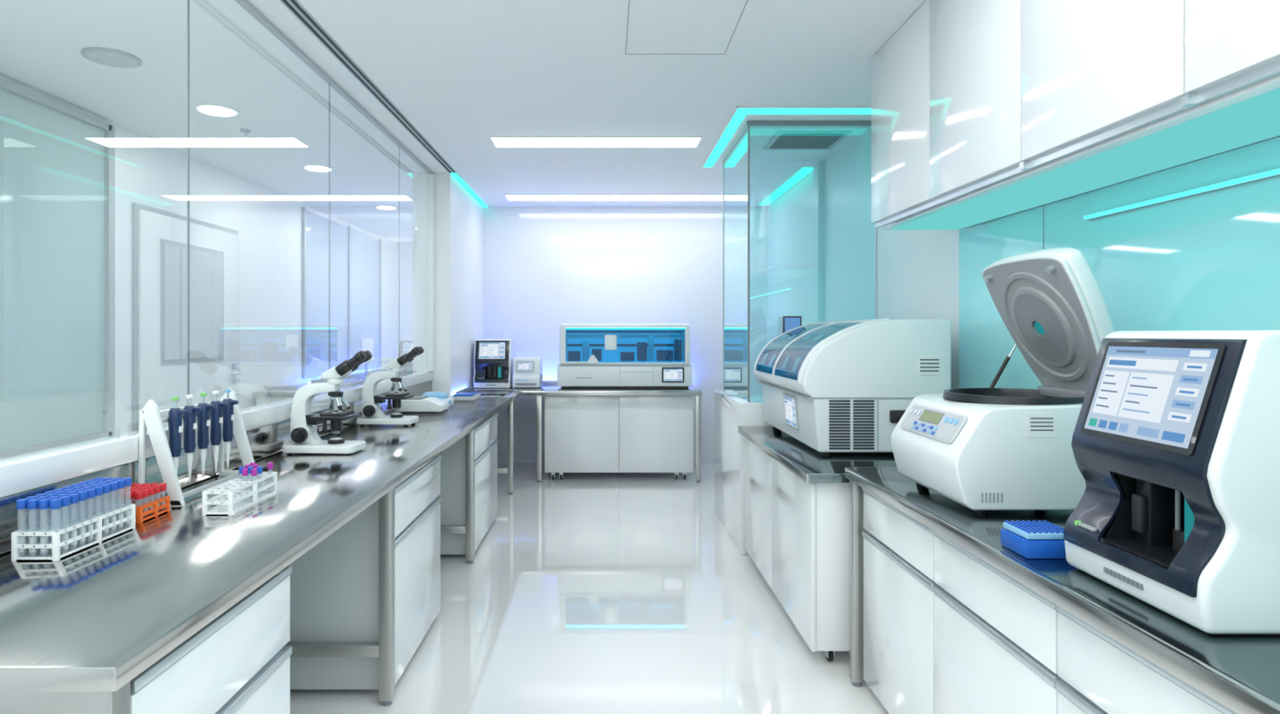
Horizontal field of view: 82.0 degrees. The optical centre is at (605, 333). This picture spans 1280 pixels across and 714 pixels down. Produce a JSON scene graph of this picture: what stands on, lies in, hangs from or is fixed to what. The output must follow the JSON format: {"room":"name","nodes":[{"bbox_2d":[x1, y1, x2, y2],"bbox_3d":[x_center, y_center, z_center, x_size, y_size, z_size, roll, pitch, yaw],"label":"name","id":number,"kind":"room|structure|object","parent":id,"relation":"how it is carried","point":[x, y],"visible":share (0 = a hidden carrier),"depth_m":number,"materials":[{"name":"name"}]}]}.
{"room":"laboratory","nodes":[
{"label":"laboratory","id":0,"kind":"room"},
{"bbox_2d":[0,74,396,435],"bbox_3d":[-3.350,0.020,4.700,0.100,2.860,13.800,0,0,0],"label":"wall","id":1,"kind":"structure","parent":0,"point":[149,172],"depth_m":6.73,"materials":[{"name":"paint"}]},
{"bbox_2d":[0,78,115,458],"bbox_3d":[-3.279,-0.340,3.025,0.038,2.060,3.710,0,0,0],"label":"window","id":2,"kind":"structure","parent":1,"relation":"in","point":[57,161],"depth_m":4.38,"materials":[{"name":"clear glass"}]},
{"bbox_2d":[132,202,241,431],"bbox_3d":[-3.248,0.270,5.840,0.099,2.360,1.440,0,0,0],"label":"door","id":3,"kind":"structure","parent":1,"relation":"in","point":[159,237],"depth_m":5.62,"materials":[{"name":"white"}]},
{"bbox_2d":[302,206,381,378],"bbox_3d":[-3.284,-0.435,9.350,0.028,1.870,2.740,0,0,0],"label":"window","id":4,"kind":"structure","parent":1,"relation":"in","point":[355,256],"depth_m":8.99,"materials":[{"name":"clear glass"}]},
{"bbox_2d":[396,244,416,370],"bbox_3d":[-2.200,0.020,11.650,2.400,2.860,0.100,0,0,0],"label":"wall","id":5,"kind":"structure","parent":0,"point":[407,251],"depth_m":11.60,"materials":[{"name":"paint"}]},
{"bbox_2d":[416,172,483,396],"bbox_3d":[-1.512,0.020,7.375,0.295,2.860,1.850,0,0,0],"label":"wall","id":6,"kind":"structure","parent":0,"point":[459,217],"depth_m":6.48,"materials":[{"name":"paint"}]},
{"bbox_2d":[280,0,463,180],"bbox_3d":[-1.343,-1.408,2.280,0.075,0.004,8.960,0,0,0],"label":"trim","id":7,"kind":"structure","parent":6,"relation":"attached to","point":[295,6],"depth_m":3.96,"materials":[{"name":"grey metal"}]},
{"bbox_2d":[0,0,926,244],"bbox_3d":[-0.750,-1.459,4.700,5.300,0.102,14.000,0,0,0],"label":"ceiling","id":8,"kind":"structure","parent":0,"point":[464,73],"depth_m":4.18,"materials":[{"name":"paint"}]},
{"bbox_2d":[80,47,142,67],"bbox_3d":[-2.520,-1.403,3.750,0.260,0.013,0.260,0,0,0],"label":"ceiling speaker","id":9,"kind":"object","parent":8,"relation":"in","point":[107,56],"depth_m":3.73},
{"bbox_2d":[194,104,239,116],"bbox_3d":[-2.460,-1.405,4.650,0.250,0.009,0.250,0,0,0],"label":"recessed light","id":10,"kind":"object","parent":8,"relation":"in","point":[209,109],"visible":1,"depth_m":4.63,"materials":[{"name":"white plastic"}]},
{"bbox_2d":[240,128,251,139],"bbox_3d":[-2.500,-1.378,5.100,0.070,0.064,0.070,0,0,0],"label":"sprinkler","id":11,"kind":"object","parent":8,"relation":"attached to","point":[245,131],"visible":1,"depth_m":5.09,"materials":[{"name":"grey plastic"}]},
{"bbox_2d":[302,164,333,172],"bbox_3d":[-2.460,-1.405,6.280,0.250,0.009,0.250,0,0,0],"label":"recessed light","id":12,"kind":"object","parent":8,"relation":"in","point":[319,168],"visible":0.97,"depth_m":6.26,"materials":[{"name":"white plastic"}]},
{"bbox_2d":[374,205,397,209],"bbox_3d":[-2.460,-1.405,8.240,0.250,0.009,0.250,0,0,0],"label":"recessed light","id":13,"kind":"object","parent":8,"relation":"in","point":[384,207],"visible":1,"depth_m":8.21,"materials":[{"name":"white plastic"}]},
{"bbox_2d":[450,173,487,207],"bbox_3d":[-1.340,-1.404,7.315,0.050,0.012,1.730,0,0,0],"label":"recessed light","id":14,"kind":"object","parent":8,"relation":"in","point":[455,175],"visible":1,"depth_m":7.17,"materials":[{"name":"teal plastic"}]},
{"bbox_2d":[489,136,702,146],"bbox_3d":[-0.070,-1.404,5.405,1.524,0.012,0.274,0,0,0],"label":"recessed light","id":15,"kind":"object","parent":8,"relation":"in","point":[498,141],"visible":1,"depth_m":5.37,"materials":[{"name":"white plastic"}]},
{"bbox_2d":[504,194,747,200],"bbox_3d":[0.220,-1.404,7.620,2.504,0.012,0.304,0,0,0],"label":"recessed light","id":16,"kind":"object","parent":8,"relation":"in","point":[509,197],"visible":0.93,"depth_m":7.56,"materials":[{"name":"white plastic"}]},
{"bbox_2d":[759,167,813,205],"bbox_3d":[1.730,-1.404,7.150,0.100,0.012,1.800,0,0,0],"label":"recessed light","id":17,"kind":"object","parent":8,"relation":"in","point":[803,171],"visible":0.86,"depth_m":6.97,"materials":[{"name":"teal plastic"}]},
{"bbox_2d":[702,105,871,167],"bbox_3d":[1.305,-1.403,5.375,0.990,0.014,1.650,0,0,0],"label":"recessed light","id":18,"kind":"object","parent":8,"relation":"in","point":[740,112],"visible":0.82,"depth_m":4.65,"materials":[{"name":"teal plastic"}]},
{"bbox_2d":[762,130,852,149],"bbox_3d":[1.460,-1.405,5.370,0.520,0.011,0.500,0,0,0],"label":"ceiling vent","id":19,"kind":"object","parent":8,"relation":"in","point":[782,140],"depth_m":5.33,"materials":[{"name":"grey metal"}]},
{"bbox_2d":[289,462,888,713],"bbox_3d":[-0.750,1.500,4.700,5.300,0.100,14.000,0,0,0],"label":"floor","id":20,"kind":"structure","parent":0,"point":[584,593],"depth_m":3.65,"materials":[{"name":"white tile"}]},
{"bbox_2d":[130,565,292,713],"bbox_3d":[-1.157,1.015,1.630,0.646,0.810,0.660,0,0,0],"label":"base cabinet","id":21,"kind":"object","parent":20,"relation":"on","point":[238,663],"visible":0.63,"depth_m":1.65,"materials":[{"name":"white laminate"}]},
{"bbox_2d":[0,391,520,713],"bbox_3d":[-1.167,1.005,4.150,0.695,0.890,5.840,0,0,0],"label":"lab bench","id":22,"kind":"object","parent":20,"relation":"on","point":[76,630],"depth_m":1.82,"materials":[{"name":"grey metal"}]},
{"bbox_2d":[11,477,135,561],"bbox_3d":[-1.400,0.486,1.950,0.112,0.148,0.302,0,0,0],"label":"test tube rack","id":23,"kind":"object","parent":22,"relation":"on","point":[62,540],"visible":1,"depth_m":1.90,"materials":[{"name":"white paint"}]},
{"bbox_2d":[102,483,169,524],"bbox_3d":[-1.420,0.514,2.228,0.112,0.091,0.147,0,0,0],"label":"test tube rack","id":24,"kind":"object","parent":22,"relation":"on","point":[145,511],"visible":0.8,"depth_m":2.22,"materials":[{"name":"plastic"}]},
{"bbox_2d":[137,388,254,506],"bbox_3d":[-1.439,0.388,2.630,0.146,0.344,0.518,0,0,0],"label":"stand","id":25,"kind":"object","parent":22,"relation":"on","point":[151,419],"visible":0.63,"depth_m":2.38,"materials":[{"name":"white plastic"}]},
{"bbox_2d":[168,396,187,473],"bbox_3d":[-1.421,0.364,2.440,0.058,0.302,0.041,0,0,0],"label":"micropipette","id":26,"kind":"object","parent":25,"relation":"attached to","point":[175,426],"visible":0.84,"depth_m":2.43,"materials":[{"name":"plastic"}]},
{"bbox_2d":[182,395,201,483],"bbox_3d":[-1.421,0.364,2.525,0.058,0.302,0.041,0,0,0],"label":"micropipette","id":27,"kind":"object","parent":25,"relation":"attached to","point":[189,424],"visible":1,"depth_m":2.51,"materials":[{"name":"plastic"}]},
{"bbox_2d":[196,392,214,478],"bbox_3d":[-1.421,0.364,2.610,0.058,0.302,0.041,0,0,0],"label":"micropipette","id":28,"kind":"object","parent":25,"relation":"attached to","point":[203,421],"visible":1,"depth_m":2.60,"materials":[{"name":"plastic"}]},
{"bbox_2d":[209,391,226,473],"bbox_3d":[-1.421,0.364,2.695,0.058,0.302,0.041,0,0,0],"label":"micropipette","id":29,"kind":"object","parent":25,"relation":"attached to","point":[215,415],"visible":0.99,"depth_m":2.68,"materials":[{"name":"plastic"}]},
{"bbox_2d":[222,389,238,469],"bbox_3d":[-1.421,0.364,2.780,0.058,0.302,0.041,0,0,0],"label":"micropipette","id":30,"kind":"object","parent":25,"relation":"attached to","point":[228,415],"visible":0.98,"depth_m":2.77,"materials":[{"name":"plastic"}]},
{"bbox_2d":[202,462,277,515],"bbox_3d":[-1.190,0.504,2.405,0.092,0.111,0.312,0,0,0],"label":"test tube rack","id":31,"kind":"object","parent":22,"relation":"on","point":[251,491],"visible":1,"depth_m":2.38,"materials":[{"name":"white plastic"}]},
{"bbox_2d":[282,350,372,455],"bbox_3d":[-1.300,0.321,3.459,0.385,0.478,0.190,0,0,4],"label":"microscope","id":32,"kind":"object","parent":22,"relation":"on","point":[304,437],"visible":1,"depth_m":3.43,"materials":[{"name":"white plastic"}]},
{"bbox_2d":[337,426,350,437],"bbox_3d":[-1.457,0.554,3.949,0.097,0.010,0.702,0,0,0],"label":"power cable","id":33,"kind":"object","parent":22,"relation":"on","point":[344,429],"visible":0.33,"depth_m":4.15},
{"bbox_2d":[356,346,423,426],"bbox_3d":[-1.317,0.321,4.519,0.385,0.478,0.190,0,0,3],"label":"microscope","id":34,"kind":"object","parent":22,"relation":"on","point":[372,413],"visible":1,"depth_m":4.49,"materials":[{"name":"white plastic"}]},
{"bbox_2d":[397,395,448,412],"bbox_3d":[-1.305,0.510,5.275,0.310,0.100,0.250,0,0,0],"label":"heater","id":35,"kind":"object","parent":22,"relation":"on","point":[417,403],"visible":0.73,"depth_m":5.15,"materials":[{"name":"white plastic"}]},
{"bbox_2d":[421,391,453,405],"bbox_3d":[-1.300,0.505,5.600,0.240,0.110,0.300,0,0,0],"label":"mini centrifuge","id":36,"kind":"object","parent":22,"relation":"on","point":[443,396],"visible":0.41,"depth_m":5.57,"materials":[{"name":"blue plastic"}]},
{"bbox_2d":[453,386,471,395],"bbox_3d":[-1.342,0.542,6.885,0.028,0.034,0.738,0,0,0],"label":"bar","id":37,"kind":"object","parent":22,"relation":"on","point":[468,388],"visible":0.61,"depth_m":6.93,"materials":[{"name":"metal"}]},
{"bbox_2d":[450,392,480,400],"bbox_3d":[-1.180,0.535,6.200,0.200,0.050,0.300,0,0,0],"label":"reader","id":38,"kind":"object","parent":22,"relation":"on","point":[460,396],"visible":0.9,"depth_m":6.07,"materials":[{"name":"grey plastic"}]},
{"bbox_2d":[252,370,416,405],"bbox_3d":[-3.010,1.000,8.800,0.520,0.900,4.000,0,0,0],"label":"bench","id":39,"kind":"object","parent":20,"relation":"on","point":[264,397],"visible":0.21,"depth_m":6.92,"materials":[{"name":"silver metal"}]},
{"bbox_2d":[307,368,386,384],"bbox_3d":[-3.185,0.532,9.250,0.038,0.034,2.708,0,0,0],"label":"bar","id":40,"kind":"object","parent":39,"relation":"on","point":[382,370],"visible":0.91,"depth_m":9.21,"materials":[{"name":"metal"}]},
{"bbox_2d":[356,338,373,377],"bbox_3d":[-2.965,0.310,9.125,0.170,0.480,0.450,0,0,0],"label":"desktop monitor","id":41,"kind":"object","parent":39,"relation":"on","point":[366,344],"visible":0.68,"depth_m":9.11,"materials":[{"name":"white plastic"}]},
{"bbox_2d":[288,454,441,689],"bbox_3d":[-1.157,1.015,3.330,0.646,0.810,0.820,0,0,0],"label":"base cabinet","id":42,"kind":"object","parent":20,"relation":"on","point":[334,585],"visible":0.53,"depth_m":2.92,"materials":[{"name":"white laminate"}]},
{"bbox_2d":[437,413,497,555],"bbox_3d":[-1.157,1.015,5.200,0.646,0.810,1.000,0,0,0],"label":"base cabinet","id":43,"kind":"object","parent":20,"relation":"on","point":[452,494],"visible":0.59,"depth_m":4.74,"materials":[{"name":"white laminate"}]},
{"bbox_2d":[469,383,702,482],"bbox_3d":[-0.215,1.005,7.610,2.290,0.890,1.060,0,0,0],"label":"lab bench","id":44,"kind":"object","parent":20,"relation":"on","point":[546,389],"visible":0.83,"depth_m":7.11,"materials":[{"name":"silver metal"}]},
{"bbox_2d":[473,338,515,388],"bbox_3d":[-1.145,0.311,7.597,0.371,0.498,0.480,0,0,0],"label":"analyzer","id":45,"kind":"object","parent":44,"relation":"on","point":[493,358],"visible":1,"depth_m":7.40,"materials":[{"name":"white plastic"}]},
{"bbox_2d":[512,356,542,388],"bbox_3d":[-0.790,0.405,7.510,0.290,0.310,0.340,0,0,0],"label":"reader","id":46,"kind":"object","parent":44,"relation":"on","point":[527,371],"visible":1,"depth_m":7.39,"materials":[{"name":"white plastic"}]},
{"bbox_2d":[542,381,557,383],"bbox_3d":[-0.205,0.542,8.095,2.258,0.034,0.038,0,0,0],"label":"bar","id":47,"kind":"object","parent":44,"relation":"on","point":[544,382],"visible":0.02,"depth_m":8.07,"materials":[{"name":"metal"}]},
{"bbox_2d":[557,323,692,389],"bbox_3d":[0.188,0.233,7.599,1.335,0.655,0.702,0,0,0],"label":"laboratory analyzer","id":48,"kind":"object","parent":44,"relation":"on","point":[593,356],"visible":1,"depth_m":7.29,"materials":[{"name":"white plastic"}]},
{"bbox_2d":[544,395,693,479],"bbox_3d":[0.130,1.032,7.575,1.460,0.835,0.750,0,0,0],"label":"base cabinet","id":49,"kind":"object","parent":20,"relation":"on","point":[583,433],"visible":0.91,"depth_m":7.20,"materials":[{"name":"white laminate"}]},
{"bbox_2d":[737,426,896,661],"bbox_3d":[1.325,1.025,3.938,0.940,0.850,1.625,0,0,0],"label":"base cabinet","id":50,"kind":"object","parent":20,"relation":"on","point":[796,498],"visible":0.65,"depth_m":3.38,"materials":[{"name":"white laminate"}]},
{"bbox_2d":[753,318,951,456],"bbox_3d":[1.313,0.264,4.112,0.753,0.673,1.224,0,0,0],"label":"chemistry analyzer","id":51,"kind":"object","parent":50,"relation":"on","point":[837,386],"visible":0.96,"depth_m":3.52,"materials":[{"name":"white plastic"}]},
{"bbox_2d":[862,488,1236,713],"bbox_3d":[1.412,1.010,1.690,0.756,0.800,2.580,0,0,0],"label":"base cabinet","id":52,"kind":"object","parent":20,"relation":"on","point":[946,631],"visible":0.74,"depth_m":2.06,"materials":[{"name":"white laminate"}]},
{"bbox_2d":[844,466,1279,713],"bbox_3d":[1.392,1.005,1.637,0.784,0.890,2.873,0,0,0],"label":"countertop","id":53,"kind":"structure","parent":20,"relation":"on","point":[1241,673],"depth_m":1.59,"materials":[{"name":"silver metal"}]},
{"bbox_2d":[890,247,1115,513],"bbox_3d":[1.367,0.141,2.509,0.590,0.837,0.522,0,0,0],"label":"centrifuge","id":54,"kind":"object","parent":53,"relation":"on","point":[982,450],"visible":0.91,"depth_m":2.31,"materials":[{"name":"white plastic"}]},
{"bbox_2d":[1000,520,1066,559],"bbox_3d":[1.103,0.526,1.877,0.125,0.067,0.125,0,0,0],"label":"tip box","id":55,"kind":"object","parent":53,"relation":"on","point":[1039,540],"visible":0.97,"depth_m":1.83,"materials":[{"name":"blue plastic"}]},
{"bbox_2d":[1062,330,1279,635],"bbox_3d":[1.357,0.277,1.550,0.546,0.566,0.422,0,0,0],"label":"analyzer","id":56,"kind":"object","parent":53,"relation":"on","point":[1175,443],"visible":1,"depth_m":1.42,"materials":[{"name":"white plastic"}]},
{"bbox_2d":[483,206,767,462],"bbox_3d":[0.168,0.020,8.248,3.465,2.860,0.103,0,0,0],"label":"wall","id":57,"kind":"structure","parent":0,"point":[545,268],"depth_m":8.20,"materials":[{"name":"white paint"}]},
{"bbox_2d":[714,390,771,555],"bbox_3d":[1.340,0.955,5.370,0.920,0.990,1.160,0,0,0],"label":"wall","id":58,"kind":"structure","parent":0,"point":[732,410],"depth_m":5.16,"materials":[{"name":"white paint"}]},
{"bbox_2d":[722,120,877,402],"bbox_3d":[1.370,-0.475,5.402,0.860,1.870,1.064,0,0,0],"label":"glass enclosure","id":59,"kind":"object","parent":58,"relation":"on","point":[749,122],"visible":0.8,"depth_m":4.87,"materials":[{"name":"teal glass"}]},
{"bbox_2d":[767,125,1279,388],"bbox_3d":[1.825,0.020,3.000,0.150,2.860,10.400,0,0,0],"label":"wall","id":60,"kind":"structure","parent":0,"point":[820,231],"depth_m":5.43,"materials":[{"name":"glass"}]},
{"bbox_2d":[782,315,801,333],"bbox_3d":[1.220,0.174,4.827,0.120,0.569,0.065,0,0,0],"label":"wall monitor","id":61,"kind":"object","parent":60,"relation":"attached to","point":[789,322],"visible":0.3,"depth_m":4.80,"materials":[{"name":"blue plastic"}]},
{"bbox_2d":[871,0,1279,230],"bbox_3d":[1.577,-0.966,1.377,0.441,0.882,4.755,0,0,0],"label":"upper cabinet","id":62,"kind":"object","parent":60,"relation":"attached to","point":[971,100],"visible":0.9,"depth_m":2.32,"materials":[{"name":"white paint"}]},
{"bbox_2d":[891,88,1279,230],"bbox_3d":[1.605,-0.521,1.375,0.330,0.005,4.650,0,0,0],"label":"cabinet underside","id":63,"kind":"object","parent":62,"relation":"attached to","point":[1257,118],"visible":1,"depth_m":2.23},
{"bbox_2d":[959,136,1279,389],"bbox_3d":[1.792,0.018,1.360,0.013,1.080,4.720,0,0,0],"label":"backsplash","id":64,"kind":"structure","parent":60,"relation":"attached to","point":[1209,260],"depth_m":2.38,"materials":[{"name":"teal glass"}]},
{"bbox_2d":[1084,168,1279,220],"bbox_3d":[1.776,-0.426,0.860,0.020,0.016,3.720,0,0,0],"label":"led strip","id":65,"kind":"object","parent":64,"relation":"attached to","point":[1275,172],"visible":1,"depth_m":2.22,"materials":[{"name":"glowing translucent plastic"}]},
{"bbox_3d":[-1.570,0.933,2.125,0.060,1.034,8.650,0,0,0],"label":"wall","id":66,"kind":"structure","parent":0,"visible":0},
{"bbox_2d":[0,380,431,557],"bbox_3d":[-1.529,0.498,3.835,0.014,0.163,5.210,0,0,0],"label":"backsplash","id":67,"kind":"structure","parent":66,"relation":"attached to","point":[266,442],"depth_m":2.64,"materials":[{"name":"grey"}]},
{"bbox_2d":[0,371,433,497],"bbox_3d":[-1.560,0.374,2.125,0.100,0.080,8.650,0,0,0],"label":"window sill","id":68,"kind":"structure","parent":66,"relation":"on","point":[24,473],"depth_m":2.22,"materials":[{"name":"white paint"}]},
{"bbox_2d":[186,0,435,405],"bbox_3d":[-1.530,-0.539,2.125,0.060,1.742,8.650,0,0,0],"label":"window frame","id":69,"kind":"structure","parent":66,"relation":"attached to","point":[246,5],"depth_m":4.08,"materials":[{"name":"grey metal"}]}
]}

